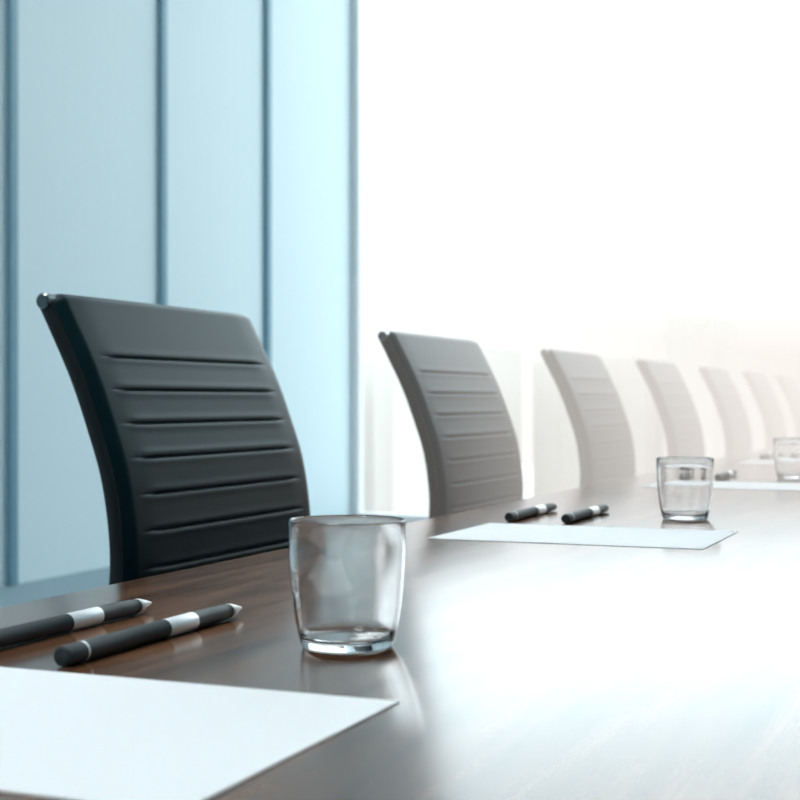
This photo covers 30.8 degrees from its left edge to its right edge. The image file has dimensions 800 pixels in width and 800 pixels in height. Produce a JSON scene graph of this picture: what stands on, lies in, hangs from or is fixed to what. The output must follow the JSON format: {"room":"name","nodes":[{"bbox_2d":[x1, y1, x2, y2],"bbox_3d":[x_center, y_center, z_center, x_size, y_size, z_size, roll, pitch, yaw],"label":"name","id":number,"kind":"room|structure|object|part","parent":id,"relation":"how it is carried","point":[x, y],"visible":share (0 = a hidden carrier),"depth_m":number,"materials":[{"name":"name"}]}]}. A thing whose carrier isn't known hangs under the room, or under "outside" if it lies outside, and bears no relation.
{"room":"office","nodes":[
{"label":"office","id":0,"kind":"room"},
{"bbox_2d":[0,566,109,607],"bbox_3d":[0.208,0.950,3.052,7.350,0.100,14.200,0,0,22],"label":"floor","id":1,"kind":"structure","parent":0,"point":[24,592],"depth_m":7.00,"materials":[{"name":"blue carpet"}]},
{"bbox_2d":[36,293,309,584],"bbox_3d":[-0.046,0.386,1.849,0.618,1.028,0.548,0,0,22],"label":"office chair","id":2,"kind":"object","parent":1,"relation":"on","point":[189,425],"visible":0.35,"depth_m":1.84,"materials":[{"name":"black leather"}]},
{"bbox_3d":[-0.083,0.182,1.843,0.551,0.608,0.493,0,0,22],"label":"rail","id":3,"kind":"part","parent":2,"relation":"part of","materials":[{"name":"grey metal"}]},
{"bbox_2d":[351,0,363,514],"bbox_3d":[-0.318,-2.100,10.792,0.060,6.000,0.100,0,0,22],"label":"frame","id":4,"kind":"object","parent":1,"relation":"on","point":[357,6],"visible":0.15,"depth_m":10.76,"materials":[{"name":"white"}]},
{"bbox_2d":[358,513,428,522],"bbox_3d":[2.865,0.870,9.474,6.830,0.060,0.100,0,0,22],"label":"frame","id":5,"kind":"object","parent":1,"relation":"on","point":[409,518],"visible":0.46,"depth_m":10.59,"materials":[{"name":"white"}]},
{"bbox_2d":[0,447,799,799],"bbox_3d":[1.639,0.525,3.569,1.640,0.750,10.250,0,0,22],"label":"conference table","id":6,"kind":"object","parent":1,"relation":"on","point":[515,670],"visible":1,"depth_m":0.84,"materials":[{"name":"brown wood"}]},
{"bbox_2d":[0,599,151,648],"bbox_3d":[-0.217,0.144,0.933,0.012,0.012,0.209,0,0,22],"label":"stylus pen","id":7,"kind":"object","parent":6,"relation":"on","point":[55,625],"visible":1,"depth_m":0.93,"materials":[{"name":"black plastic"}]},
{"bbox_2d":[54,604,241,666],"bbox_3d":[-0.150,0.144,0.909,0.012,0.012,0.209,0,0,22],"label":"stylus pen","id":8,"kind":"object","parent":6,"relation":"on","point":[95,647],"visible":1,"depth_m":0.88,"materials":[{"name":"black plastic"}]},
{"bbox_2d":[0,667,399,799],"bbox_3d":[-0.178,0.149,0.678,0.297,0.001,0.210,0,0,22],"label":"paper sheet","id":9,"kind":"object","parent":6,"relation":"on","point":[64,735],"visible":1,"depth_m":0.65,"materials":[{"name":"white paper"}]},
{"bbox_2d":[289,515,405,653],"bbox_3d":[-0.032,0.111,0.879,0.071,0.078,0.071,0,0,-35],"label":"drinking glass","id":10,"kind":"object","parent":6,"relation":"on","point":[347,572],"visible":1,"depth_m":0.85,"materials":[{"name":"clear glass"}]},
{"bbox_2d":[505,503,556,521],"bbox_3d":[0.173,0.144,1.876,0.012,0.012,0.209,0,0,22],"label":"stylus pen","id":11,"kind":"object","parent":6,"relation":"on","point":[545,508],"visible":1,"depth_m":1.84,"materials":[{"name":"black plastic"}]},
{"bbox_2d":[427,523,737,548],"bbox_3d":[0.207,0.149,1.607,0.297,0.001,0.210,0,0,22],"label":"paper sheet","id":12,"kind":"object","parent":6,"relation":"on","point":[502,532],"visible":1,"depth_m":1.60,"materials":[{"name":"white paper"}]},
{"bbox_2d":[561,504,608,523],"bbox_3d":[0.240,0.144,1.851,0.012,0.012,0.209,0,0,22],"label":"stylus pen","id":13,"kind":"object","parent":6,"relation":"on","point":[599,509],"visible":1,"depth_m":1.82,"materials":[{"name":"black plastic"}]},
{"bbox_2d":[656,456,713,520],"bbox_3d":[0.358,0.111,1.821,0.071,0.078,0.071,0,0,-14],"label":"drinking glass","id":14,"kind":"object","parent":6,"relation":"on","point":[684,484],"visible":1,"depth_m":1.79,"materials":[{"name":"clear glass"}]},
{"bbox_2d":[641,481,799,490],"bbox_3d":[0.591,0.149,2.536,0.297,0.001,0.210,0,0,22],"label":"paper sheet","id":15,"kind":"object","parent":6,"relation":"on","point":[716,485],"visible":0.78,"depth_m":2.50,"materials":[{"name":"white paper"}]},
{"bbox_2d":[714,470,736,479],"bbox_3d":[0.630,0.144,2.794,0.012,0.012,0.209,0,0,22],"label":"stylus pen","id":16,"kind":"object","parent":6,"relation":"on","point":[731,473],"visible":1,"depth_m":2.75,"materials":[{"name":"black plastic"}]},
{"bbox_2d":[741,460,773,463],"bbox_3d":[0.975,0.149,3.464,0.297,0.001,0.210,0,0,22],"label":"paper sheet","id":17,"kind":"object","parent":6,"relation":"on","point":[749,461],"visible":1,"depth_m":3.46,"materials":[{"name":"white paper"}]},
{"bbox_2d":[759,452,773,458],"bbox_3d":[0.953,0.144,3.761,0.012,0.012,0.209,0,0,22],"label":"stylus pen","id":18,"kind":"object","parent":6,"relation":"on","point":[767,455],"visible":0.99,"depth_m":3.71,"materials":[{"name":"black plastic"}]},
{"bbox_2d":[773,437,799,478],"bbox_3d":[0.748,0.111,2.764,0.071,0.078,0.071,0,0,41],"label":"drinking glass","id":19,"kind":"object","parent":6,"relation":"on","point":[786,450],"visible":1,"depth_m":2.74,"materials":[{"name":"clear glass"}]},
{"bbox_2d":[378,331,522,518],"bbox_3d":[0.344,0.386,2.792,0.618,1.028,0.548,0,0,22],"label":"office chair","id":20,"kind":"object","parent":1,"relation":"on","point":[459,411],"visible":0.32,"depth_m":2.78,"materials":[{"name":"grey leather"}]},
{"bbox_3d":[0.307,0.182,2.785,0.551,0.608,0.493,0,0,22],"label":"rail","id":21,"kind":"part","parent":20,"relation":"part of","materials":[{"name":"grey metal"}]},
{"bbox_2d":[540,349,635,486],"bbox_3d":[0.734,0.386,3.735,0.618,1.028,0.548,0,0,22],"label":"office chair","id":22,"kind":"object","parent":1,"relation":"on","point":[597,416],"visible":0.35,"depth_m":3.71,"materials":[{"name":"grey leather"}]},
{"bbox_3d":[0.697,0.182,3.728,0.551,0.608,0.493,0,0,22],"label":"rail","id":23,"kind":"part","parent":22,"relation":"part of","materials":[{"name":"grey metal"}]},
{"bbox_2d":[636,360,704,456],"bbox_3d":[1.124,0.386,4.677,0.618,1.028,0.548,0,0,22],"label":"office chair","id":24,"kind":"object","parent":1,"relation":"on","point":[675,406],"visible":0.26,"depth_m":4.65,"materials":[{"name":"grey leather"}]},
{"bbox_3d":[1.087,0.182,4.670,0.551,0.608,0.493,0,0,22],"label":"rail","id":25,"kind":"part","parent":24,"relation":"part of","materials":[{"name":"grey metal"}]},
{"bbox_2d":[698,366,751,456],"bbox_3d":[1.514,0.386,5.620,0.618,1.028,0.548,0,0,22],"label":"office chair","id":26,"kind":"object","parent":1,"relation":"on","point":[726,397],"visible":0.44,"depth_m":5.57,"materials":[{"name":"grey leather"}]},
{"bbox_3d":[1.477,0.182,5.613,0.551,0.608,0.493,0,0,22],"label":"rail","id":27,"kind":"part","parent":26,"relation":"part of","materials":[{"name":"grey metal"}]},
{"bbox_2d":[742,371,785,448],"bbox_3d":[1.904,0.386,6.562,0.618,1.028,0.548,0,0,22],"label":"office chair","id":28,"kind":"object","parent":1,"relation":"on","point":[763,393],"visible":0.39,"depth_m":6.49,"materials":[{"name":"grey leather"}]},
{"bbox_3d":[1.867,0.182,6.555,0.551,0.608,0.493,0,0,22],"label":"rail","id":29,"kind":"part","parent":28,"relation":"part of","materials":[{"name":"grey metal"}]},
{"bbox_2d":[775,375,799,437],"bbox_3d":[2.294,0.386,7.505,0.618,1.028,0.548,0,0,22],"label":"office chair","id":30,"kind":"object","parent":1,"relation":"on","point":[788,385],"visible":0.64,"depth_m":7.37,"materials":[{"name":"black leather"}]},
{"bbox_2d":[0,0,350,586],"bbox_3d":[-3.011,-2.100,4.493,0.100,6.000,14.000,0,0,22],"label":"wall","id":31,"kind":"structure","parent":0,"point":[88,69],"depth_m":8.40,"materials":[{"name":"teal"}]},
{"bbox_2d":[6,0,17,585],"bbox_3d":[-1.884,-2.100,7.046,0.030,6.000,0.060,0,0,22],"label":"trim","id":32,"kind":"structure","parent":31,"relation":"attached to","point":[11,5],"depth_m":7.02,"materials":[{"name":"blue"}]},
{"bbox_2d":[158,0,166,304],"bbox_3d":[-1.360,-2.100,8.312,0.030,6.000,0.060,0,0,22],"label":"trim","id":33,"kind":"structure","parent":31,"relation":"attached to","point":[162,4],"depth_m":8.29,"materials":[{"name":"blue"}]},
{"bbox_2d":[264,0,271,365],"bbox_3d":[-0.867,-2.100,9.504,0.030,6.000,0.060,0,0,22],"label":"trim","id":34,"kind":"structure","parent":31,"relation":"attached to","point":[267,3],"depth_m":9.48,"materials":[{"name":"blue"}]},
{"bbox_2d":[364,317,799,514],"bbox_3d":[47.101,11.915,279.750,533.118,57.969,85.267,0,0,22],"label":"city skyline","id":35,"kind":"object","parent":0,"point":[395,472],"visible":0.17,"depth_m":271.90,"materials":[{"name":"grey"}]},
{"label":"outside","id":36,"kind":"structure","parent":0,"visible":0},
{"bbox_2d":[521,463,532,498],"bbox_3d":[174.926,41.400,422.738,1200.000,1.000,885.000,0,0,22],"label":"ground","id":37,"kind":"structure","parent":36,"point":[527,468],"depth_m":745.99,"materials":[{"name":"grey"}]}
]}

